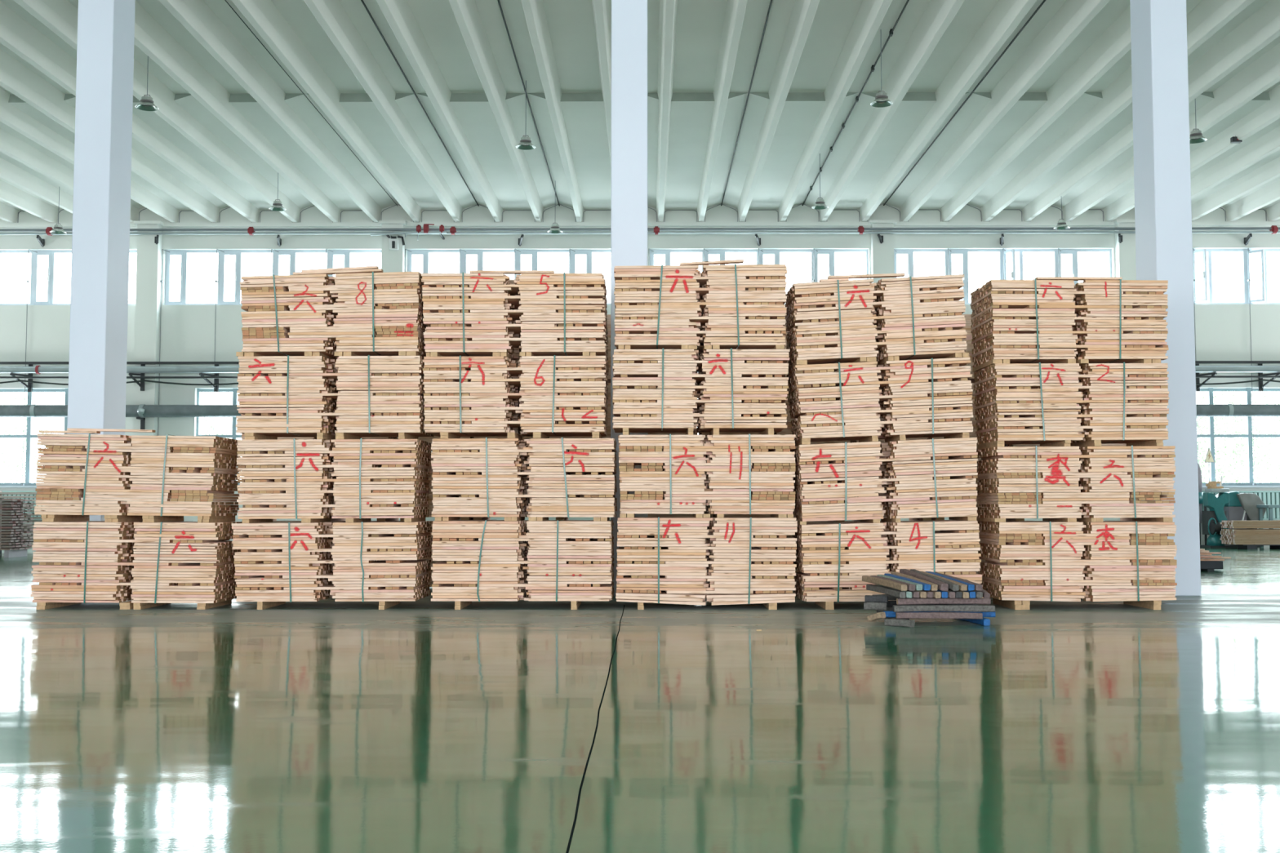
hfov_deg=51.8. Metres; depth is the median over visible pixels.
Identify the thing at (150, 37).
ceiling beam
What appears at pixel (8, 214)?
ceiling beam
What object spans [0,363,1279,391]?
pipe
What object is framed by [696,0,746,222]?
ceiling beam
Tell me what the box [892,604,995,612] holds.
bar
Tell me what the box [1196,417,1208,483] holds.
tree
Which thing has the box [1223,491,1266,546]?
machine
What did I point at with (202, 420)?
tree
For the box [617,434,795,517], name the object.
bundle
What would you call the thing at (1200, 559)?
board
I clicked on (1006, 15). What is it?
ceiling beam
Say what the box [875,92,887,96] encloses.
housing
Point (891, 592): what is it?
bar
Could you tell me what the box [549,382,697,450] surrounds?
bundle
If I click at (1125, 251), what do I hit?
pilaster column
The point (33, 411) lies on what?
pipe
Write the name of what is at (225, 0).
conduit
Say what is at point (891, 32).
conduit
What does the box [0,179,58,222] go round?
ceiling beam
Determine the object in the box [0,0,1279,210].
ceiling
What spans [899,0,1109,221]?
ceiling beam
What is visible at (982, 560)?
bundle
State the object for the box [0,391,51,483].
tree
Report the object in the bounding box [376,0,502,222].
ceiling beam
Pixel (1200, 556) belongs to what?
board
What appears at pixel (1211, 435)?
window
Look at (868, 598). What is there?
bar
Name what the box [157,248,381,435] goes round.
window
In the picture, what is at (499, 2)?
conduit
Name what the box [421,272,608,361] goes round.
bundle
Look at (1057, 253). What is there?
window
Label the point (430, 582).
bundle
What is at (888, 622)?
bar
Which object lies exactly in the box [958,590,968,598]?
bar
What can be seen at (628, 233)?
column
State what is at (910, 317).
bundle
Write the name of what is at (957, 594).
bar
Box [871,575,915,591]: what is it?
bar
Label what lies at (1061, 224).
lamp
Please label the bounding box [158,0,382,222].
ceiling beam
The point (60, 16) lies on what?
ceiling beam
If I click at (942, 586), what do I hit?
bar
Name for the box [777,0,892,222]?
ceiling beam
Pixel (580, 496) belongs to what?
bundle
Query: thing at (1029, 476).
bundle
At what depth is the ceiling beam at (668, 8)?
22.38 m
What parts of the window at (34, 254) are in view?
opener rod, sash, frame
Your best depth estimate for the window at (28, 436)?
32.60 m
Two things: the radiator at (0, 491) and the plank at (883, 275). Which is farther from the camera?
the radiator at (0, 491)
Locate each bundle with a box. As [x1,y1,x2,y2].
[30,520,242,609]
[34,433,239,522]
[231,520,431,609]
[235,271,427,359]
[235,355,433,439]
[236,438,431,523]
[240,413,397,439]
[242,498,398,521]
[272,520,399,522]
[397,430,549,450]
[400,453,528,521]
[418,520,443,586]
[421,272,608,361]
[422,355,608,439]
[431,437,617,520]
[431,519,613,609]
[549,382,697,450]
[555,465,693,519]
[570,534,653,539]
[606,314,697,382]
[612,348,789,435]
[613,263,787,355]
[615,516,797,609]
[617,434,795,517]
[697,388,851,444]
[698,314,789,382]
[705,497,844,521]
[706,520,853,577]
[785,274,968,371]
[786,357,973,445]
[790,437,977,524]
[791,520,983,609]
[844,520,985,573]
[850,382,977,443]
[851,457,1006,521]
[959,314,975,382]
[970,278,1168,372]
[973,362,1168,449]
[974,445,1175,522]
[977,520,1177,609]
[1004,443,1126,446]
[1005,497,1141,521]
[1102,520,1134,521]
[1219,520,1279,528]
[1219,528,1279,544]
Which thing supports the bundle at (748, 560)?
on the floor
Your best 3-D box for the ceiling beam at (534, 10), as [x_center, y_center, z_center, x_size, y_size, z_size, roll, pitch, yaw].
[-1.623,-6.472,12.916,0.276,0.495,39.598,0,-3,0]
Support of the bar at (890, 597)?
on the bar at (890, 603)
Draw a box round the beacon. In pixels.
[1230,136,1242,142]
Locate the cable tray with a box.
[0,360,1279,364]
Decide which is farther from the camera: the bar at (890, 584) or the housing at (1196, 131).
the housing at (1196, 131)
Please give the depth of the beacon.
25.25 m
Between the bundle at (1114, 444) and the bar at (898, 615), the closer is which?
the bar at (898, 615)
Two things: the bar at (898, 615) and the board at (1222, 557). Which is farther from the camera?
the board at (1222, 557)
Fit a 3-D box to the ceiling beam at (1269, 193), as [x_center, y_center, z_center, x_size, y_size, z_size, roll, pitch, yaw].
[14.457,-6.478,12.817,0.276,0.495,39.598,0,-3,0]
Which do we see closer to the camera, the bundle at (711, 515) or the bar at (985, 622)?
the bar at (985, 622)
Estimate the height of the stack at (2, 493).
1.288 m
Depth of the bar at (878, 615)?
11.03 m
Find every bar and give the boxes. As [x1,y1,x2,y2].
[862,575,906,591]
[863,602,886,610]
[864,595,888,602]
[866,584,906,598]
[866,612,885,622]
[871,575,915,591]
[873,584,911,598]
[874,594,976,599]
[876,574,922,590]
[876,606,893,613]
[883,611,995,617]
[884,573,930,590]
[884,618,915,627]
[886,600,978,606]
[890,571,937,591]
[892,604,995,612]
[895,612,982,619]
[896,597,991,604]
[899,568,948,591]
[906,590,919,598]
[910,569,959,591]
[915,590,926,598]
[920,590,933,598]
[921,571,967,591]
[925,571,974,591]
[926,590,941,598]
[934,572,982,591]
[937,589,955,598]
[937,590,947,598]
[948,589,962,598]
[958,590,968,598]
[958,617,990,626]
[964,590,975,598]
[965,579,990,598]
[972,590,982,598]
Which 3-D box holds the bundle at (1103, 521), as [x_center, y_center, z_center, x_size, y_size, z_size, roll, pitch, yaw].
[5.197,1.530,15.644,1.772,0.804,0.838,0,-3,0]
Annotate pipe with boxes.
[0,223,1279,246]
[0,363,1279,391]
[0,404,1279,429]
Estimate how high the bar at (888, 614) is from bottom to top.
0.054 m
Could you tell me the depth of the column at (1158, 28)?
14.73 m
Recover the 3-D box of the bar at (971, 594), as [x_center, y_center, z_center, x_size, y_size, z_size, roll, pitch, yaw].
[2.706,1.423,11.396,0.055,0.065,0.896,0,-3,-8]
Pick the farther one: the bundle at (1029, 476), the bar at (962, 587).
the bundle at (1029, 476)
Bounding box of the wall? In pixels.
[0,203,1279,546]
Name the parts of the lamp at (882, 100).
cord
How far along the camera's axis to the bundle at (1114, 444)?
15.31 m
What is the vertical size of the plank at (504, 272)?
0.022 m
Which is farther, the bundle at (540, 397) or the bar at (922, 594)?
the bundle at (540, 397)
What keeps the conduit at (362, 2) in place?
attached to the ceiling
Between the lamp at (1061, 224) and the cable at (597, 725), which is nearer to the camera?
the cable at (597, 725)
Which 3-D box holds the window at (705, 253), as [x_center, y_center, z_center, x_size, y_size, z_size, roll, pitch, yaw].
[2.931,-1.452,32.506,5.480,5.920,0.340,0,-3,0]
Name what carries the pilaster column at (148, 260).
attached to the wall
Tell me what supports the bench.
on the floor
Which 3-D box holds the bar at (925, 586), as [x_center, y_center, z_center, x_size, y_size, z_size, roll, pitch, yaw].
[2.308,1.344,11.412,0.058,0.097,0.890,1,-3,-11]
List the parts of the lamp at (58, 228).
cord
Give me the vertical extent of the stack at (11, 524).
1.118 m
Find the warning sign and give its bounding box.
[1204,447,1214,493]
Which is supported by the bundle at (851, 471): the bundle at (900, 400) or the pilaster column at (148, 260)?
the bundle at (900, 400)
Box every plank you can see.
[39,430,100,433]
[66,428,155,432]
[293,268,382,275]
[301,266,378,271]
[469,270,554,274]
[680,259,743,265]
[818,277,848,281]
[827,273,905,279]
[1035,276,1122,280]
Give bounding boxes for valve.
[137,407,145,413]
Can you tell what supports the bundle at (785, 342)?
on the bundle at (786, 431)
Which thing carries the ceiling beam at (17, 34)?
attached to the ceiling
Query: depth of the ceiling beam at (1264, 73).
23.68 m
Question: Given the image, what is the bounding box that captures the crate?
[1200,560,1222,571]
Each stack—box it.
[0,491,65,552]
[0,498,34,557]
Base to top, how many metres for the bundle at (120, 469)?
0.857 m
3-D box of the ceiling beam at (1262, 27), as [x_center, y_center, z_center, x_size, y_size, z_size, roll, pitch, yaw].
[9.432,-6.476,12.848,0.276,0.495,39.598,0,-3,0]
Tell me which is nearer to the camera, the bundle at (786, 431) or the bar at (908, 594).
the bar at (908, 594)
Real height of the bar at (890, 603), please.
0.057 m
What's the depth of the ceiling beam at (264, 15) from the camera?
22.36 m
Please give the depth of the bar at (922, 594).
10.96 m
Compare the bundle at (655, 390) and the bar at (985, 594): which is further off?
the bundle at (655, 390)
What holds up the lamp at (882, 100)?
hanging from the ceiling
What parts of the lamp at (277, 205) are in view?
cord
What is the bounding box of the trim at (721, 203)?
[17,203,1266,222]
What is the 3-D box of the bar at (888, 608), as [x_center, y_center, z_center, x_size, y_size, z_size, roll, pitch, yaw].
[2.497,1.603,11.520,0.850,0.058,0.064,0,-3,-1]
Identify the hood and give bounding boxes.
[1236,493,1266,520]
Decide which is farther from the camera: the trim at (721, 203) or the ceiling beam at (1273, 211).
the trim at (721, 203)
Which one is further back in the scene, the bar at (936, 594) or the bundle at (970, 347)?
the bundle at (970, 347)
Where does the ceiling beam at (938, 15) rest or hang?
attached to the ceiling
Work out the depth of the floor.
5.96 m
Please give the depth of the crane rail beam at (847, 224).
32.53 m
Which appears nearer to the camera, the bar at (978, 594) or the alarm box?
the bar at (978, 594)
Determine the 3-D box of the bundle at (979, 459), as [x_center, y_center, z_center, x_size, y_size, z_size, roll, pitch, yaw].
[3.385,0.725,15.703,1.772,0.804,0.838,0,-3,0]
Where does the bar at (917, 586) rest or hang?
on the bar at (922, 594)
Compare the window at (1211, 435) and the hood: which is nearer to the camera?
the hood
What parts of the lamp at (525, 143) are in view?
cord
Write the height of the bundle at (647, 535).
0.804 m
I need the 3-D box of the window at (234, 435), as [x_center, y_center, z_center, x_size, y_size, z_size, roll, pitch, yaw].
[-9.104,0.276,32.413,3.930,2.460,0.470,0,-3,0]
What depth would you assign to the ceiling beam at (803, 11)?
22.48 m
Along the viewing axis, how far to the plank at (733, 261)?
12.79 m
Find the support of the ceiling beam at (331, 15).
attached to the ceiling
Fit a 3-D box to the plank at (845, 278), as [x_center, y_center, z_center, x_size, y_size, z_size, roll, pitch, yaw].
[1.891,-1.425,12.838,0.280,0.037,0.085,0,-3,0]
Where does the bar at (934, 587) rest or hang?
on the bar at (936, 594)
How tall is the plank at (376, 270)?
0.055 m
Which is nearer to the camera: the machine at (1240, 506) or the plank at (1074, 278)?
the plank at (1074, 278)
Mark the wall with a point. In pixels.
(1223, 332)
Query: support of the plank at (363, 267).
on the plank at (376, 270)
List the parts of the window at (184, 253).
opener rod, sash, opener rod, sash, frame, opener rod, sash, opener rod, sash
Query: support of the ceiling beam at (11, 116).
attached to the ceiling
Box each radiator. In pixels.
[0,490,42,519]
[1200,490,1279,528]
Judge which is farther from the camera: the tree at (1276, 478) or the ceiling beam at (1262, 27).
the tree at (1276, 478)
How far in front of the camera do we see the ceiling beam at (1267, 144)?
27.49 m
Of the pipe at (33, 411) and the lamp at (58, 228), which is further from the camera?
the pipe at (33, 411)
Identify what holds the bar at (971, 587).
on the bar at (971, 594)
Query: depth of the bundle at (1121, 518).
15.27 m
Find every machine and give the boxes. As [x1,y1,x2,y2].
[1200,475,1236,547]
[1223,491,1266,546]
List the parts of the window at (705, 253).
sash, sash, sash, sash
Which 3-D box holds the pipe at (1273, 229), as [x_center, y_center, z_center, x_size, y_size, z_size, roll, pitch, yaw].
[-0.062,-4.697,32.214,48.040,0.415,0.835,0,-3,0]
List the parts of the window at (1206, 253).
opener rod, sash, frame, opener rod, sash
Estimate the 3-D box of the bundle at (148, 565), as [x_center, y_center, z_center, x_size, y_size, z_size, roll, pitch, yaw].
[-4.933,1.357,13.031,1.793,0.840,0.877,0,-3,0]
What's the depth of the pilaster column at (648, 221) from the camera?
32.33 m
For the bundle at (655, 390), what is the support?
on the bundle at (713, 472)
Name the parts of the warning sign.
post, plate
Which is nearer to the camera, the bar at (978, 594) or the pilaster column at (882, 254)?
the bar at (978, 594)
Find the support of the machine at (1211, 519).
on the floor
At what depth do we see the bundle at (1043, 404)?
12.66 m
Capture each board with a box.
[1200,552,1221,554]
[1200,555,1222,557]
[1200,556,1231,558]
[1200,559,1224,560]
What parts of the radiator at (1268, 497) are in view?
panel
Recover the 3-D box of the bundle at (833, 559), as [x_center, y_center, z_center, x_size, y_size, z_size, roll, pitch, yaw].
[2.409,1.351,13.011,1.745,0.848,0.882,0,-3,0]
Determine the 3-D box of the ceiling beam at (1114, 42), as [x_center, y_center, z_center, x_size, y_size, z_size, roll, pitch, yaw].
[7.422,-6.475,12.861,0.276,0.495,39.598,0,-3,0]
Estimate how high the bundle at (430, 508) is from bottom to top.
0.804 m
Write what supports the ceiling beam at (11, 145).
attached to the ceiling
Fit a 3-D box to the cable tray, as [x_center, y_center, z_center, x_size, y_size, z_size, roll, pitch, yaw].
[-0.062,-1.553,32.030,48.040,0.055,0.120,0,-3,0]
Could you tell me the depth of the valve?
31.61 m
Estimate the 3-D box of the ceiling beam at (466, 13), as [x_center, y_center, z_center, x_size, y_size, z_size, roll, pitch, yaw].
[-2.627,-6.471,12.923,0.276,0.495,39.598,0,-3,0]
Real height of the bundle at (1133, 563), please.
0.842 m
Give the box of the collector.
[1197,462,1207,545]
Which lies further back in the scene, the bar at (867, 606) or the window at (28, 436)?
the window at (28, 436)
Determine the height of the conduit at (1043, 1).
0.030 m
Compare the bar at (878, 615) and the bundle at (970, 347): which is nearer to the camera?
the bar at (878, 615)
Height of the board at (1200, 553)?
0.022 m
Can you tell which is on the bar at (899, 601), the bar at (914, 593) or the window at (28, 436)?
the bar at (914, 593)
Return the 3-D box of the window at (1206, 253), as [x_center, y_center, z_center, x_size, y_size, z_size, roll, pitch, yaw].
[14.990,-1.460,32.373,5.480,5.920,0.457,0,-3,0]
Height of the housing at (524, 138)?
0.063 m
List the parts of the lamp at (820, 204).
cord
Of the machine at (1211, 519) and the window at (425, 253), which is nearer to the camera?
the machine at (1211, 519)
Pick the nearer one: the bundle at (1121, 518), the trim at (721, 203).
the bundle at (1121, 518)
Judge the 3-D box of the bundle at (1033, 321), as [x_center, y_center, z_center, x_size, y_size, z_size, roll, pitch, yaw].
[4.254,-0.994,13.137,1.713,0.820,0.879,0,-3,0]
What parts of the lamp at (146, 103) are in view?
cord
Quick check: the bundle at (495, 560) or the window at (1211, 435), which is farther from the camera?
the window at (1211, 435)
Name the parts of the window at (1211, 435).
sill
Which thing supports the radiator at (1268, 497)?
on the floor
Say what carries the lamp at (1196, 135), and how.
hanging from the ceiling beam at (1262, 27)
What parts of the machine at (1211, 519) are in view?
motor, motor, lever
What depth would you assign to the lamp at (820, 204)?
27.73 m
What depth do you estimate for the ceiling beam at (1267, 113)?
25.75 m
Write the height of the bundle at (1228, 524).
0.170 m
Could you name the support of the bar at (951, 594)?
on the bar at (899, 601)
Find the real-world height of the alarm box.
0.360 m
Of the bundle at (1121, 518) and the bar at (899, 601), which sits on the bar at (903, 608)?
the bar at (899, 601)
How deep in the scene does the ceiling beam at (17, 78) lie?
23.94 m
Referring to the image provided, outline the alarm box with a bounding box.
[389,235,404,249]
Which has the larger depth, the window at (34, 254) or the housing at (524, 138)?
the window at (34, 254)
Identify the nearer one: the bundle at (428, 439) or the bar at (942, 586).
the bar at (942, 586)
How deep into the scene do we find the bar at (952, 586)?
11.12 m
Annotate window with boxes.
[0,248,137,488]
[0,388,68,488]
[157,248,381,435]
[196,388,241,484]
[404,248,610,304]
[648,248,868,304]
[893,248,1111,304]
[1192,248,1279,485]
[1195,387,1279,487]
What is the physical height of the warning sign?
2.400 m
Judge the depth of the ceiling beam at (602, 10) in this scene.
20.55 m
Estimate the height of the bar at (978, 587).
0.107 m
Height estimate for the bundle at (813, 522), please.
0.804 m
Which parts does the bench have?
leg, leg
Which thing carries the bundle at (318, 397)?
on the bundle at (366, 479)
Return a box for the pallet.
[1232,544,1279,549]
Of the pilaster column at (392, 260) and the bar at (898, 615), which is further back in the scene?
the pilaster column at (392, 260)
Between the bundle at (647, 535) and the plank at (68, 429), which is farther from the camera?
the bundle at (647, 535)
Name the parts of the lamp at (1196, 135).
cord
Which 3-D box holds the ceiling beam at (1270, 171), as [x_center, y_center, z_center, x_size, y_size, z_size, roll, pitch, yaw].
[13.452,-6.477,12.823,0.276,0.495,39.598,0,-3,0]
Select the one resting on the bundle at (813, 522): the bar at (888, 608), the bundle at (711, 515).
the bundle at (711, 515)
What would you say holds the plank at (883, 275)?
on the plank at (845, 278)
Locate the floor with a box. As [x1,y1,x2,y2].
[0,546,1279,852]
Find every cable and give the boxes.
[0,379,1279,385]
[565,604,624,852]
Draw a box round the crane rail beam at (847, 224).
[0,221,1279,227]
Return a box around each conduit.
[225,0,397,205]
[360,0,479,206]
[497,0,559,206]
[720,0,772,205]
[801,0,909,205]
[883,0,1045,205]
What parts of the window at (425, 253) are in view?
opener rod, sash, opener rod, sash, opener rod, sash, sash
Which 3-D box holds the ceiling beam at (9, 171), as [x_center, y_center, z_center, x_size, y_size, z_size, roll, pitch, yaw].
[-13.682,-6.467,12.991,0.276,0.495,39.598,0,-3,0]
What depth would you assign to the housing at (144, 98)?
20.68 m
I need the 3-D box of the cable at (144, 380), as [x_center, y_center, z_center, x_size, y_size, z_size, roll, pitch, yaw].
[-0.234,-1.063,31.801,47.503,0.138,0.044,0,-3,0]
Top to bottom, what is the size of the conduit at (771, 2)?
0.030 m
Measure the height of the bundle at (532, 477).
0.803 m
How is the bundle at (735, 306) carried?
on the bundle at (655, 390)
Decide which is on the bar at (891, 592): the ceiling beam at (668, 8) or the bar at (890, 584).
the bar at (890, 584)
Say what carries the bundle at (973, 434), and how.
on the bundle at (979, 459)
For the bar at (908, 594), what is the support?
on the bar at (899, 601)
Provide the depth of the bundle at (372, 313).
12.76 m
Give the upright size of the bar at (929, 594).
0.062 m
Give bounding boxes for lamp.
[49,186,66,234]
[134,56,159,111]
[268,172,286,211]
[515,80,535,150]
[547,180,562,233]
[811,156,828,209]
[870,29,893,106]
[1053,204,1070,229]
[1189,98,1207,143]
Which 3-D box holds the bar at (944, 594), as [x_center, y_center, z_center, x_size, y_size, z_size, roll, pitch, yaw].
[2.471,1.423,11.396,0.057,0.060,0.899,0,-3,-8]
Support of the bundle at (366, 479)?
on the bundle at (277, 563)
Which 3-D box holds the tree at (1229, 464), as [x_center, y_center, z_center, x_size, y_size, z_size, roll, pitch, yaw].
[17.854,0.861,39.900,2.014,5.527,2.044,0,-3,0]
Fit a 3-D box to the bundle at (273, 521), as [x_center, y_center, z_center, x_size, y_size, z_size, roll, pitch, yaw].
[-3.780,1.533,15.699,1.772,0.804,0.838,0,-3,0]
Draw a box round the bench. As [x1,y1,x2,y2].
[1256,505,1279,547]
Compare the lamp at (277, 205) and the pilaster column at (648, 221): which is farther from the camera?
the pilaster column at (648, 221)
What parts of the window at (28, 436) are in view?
sill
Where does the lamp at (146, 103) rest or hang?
hanging from the ceiling
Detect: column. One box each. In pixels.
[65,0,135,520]
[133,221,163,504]
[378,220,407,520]
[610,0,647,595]
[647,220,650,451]
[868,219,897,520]
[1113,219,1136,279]
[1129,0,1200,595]
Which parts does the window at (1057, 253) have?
sash, opener rod, sash, opener rod, sash, sash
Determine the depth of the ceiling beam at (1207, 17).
24.02 m
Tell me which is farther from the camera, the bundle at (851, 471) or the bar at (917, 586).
the bundle at (851, 471)
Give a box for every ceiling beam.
[0,0,260,222]
[0,48,220,222]
[0,88,179,222]
[0,128,139,222]
[0,157,73,213]
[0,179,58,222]
[0,202,18,222]
[13,0,301,222]
[133,0,341,222]
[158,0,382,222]
[231,0,422,222]
[303,0,462,222]
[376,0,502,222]
[448,0,543,222]
[520,0,583,222]
[591,0,611,167]
[655,0,678,222]
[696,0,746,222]
[737,0,819,222]
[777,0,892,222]
[818,0,964,222]
[858,0,1036,221]
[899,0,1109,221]
[940,5,1131,221]
[980,0,1254,221]
[1021,0,1279,221]
[1062,43,1279,221]
[1102,84,1279,221]
[1191,125,1279,199]
[1191,155,1279,221]
[1224,178,1279,221]
[1266,202,1279,221]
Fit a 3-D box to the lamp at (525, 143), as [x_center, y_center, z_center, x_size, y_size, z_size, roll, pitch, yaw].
[-1.999,-5.479,23.068,0.356,1.190,0.356,0,-3,0]
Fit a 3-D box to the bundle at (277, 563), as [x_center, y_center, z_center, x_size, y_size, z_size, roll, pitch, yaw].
[-3.020,1.357,13.020,1.799,0.837,0.881,0,-3,0]
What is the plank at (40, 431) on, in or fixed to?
on the bundle at (120, 469)
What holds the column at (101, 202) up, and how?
on the floor
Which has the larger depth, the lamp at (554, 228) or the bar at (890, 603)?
the lamp at (554, 228)
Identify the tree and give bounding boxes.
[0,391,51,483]
[200,402,230,438]
[1196,391,1265,483]
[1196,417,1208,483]
[1234,392,1279,483]

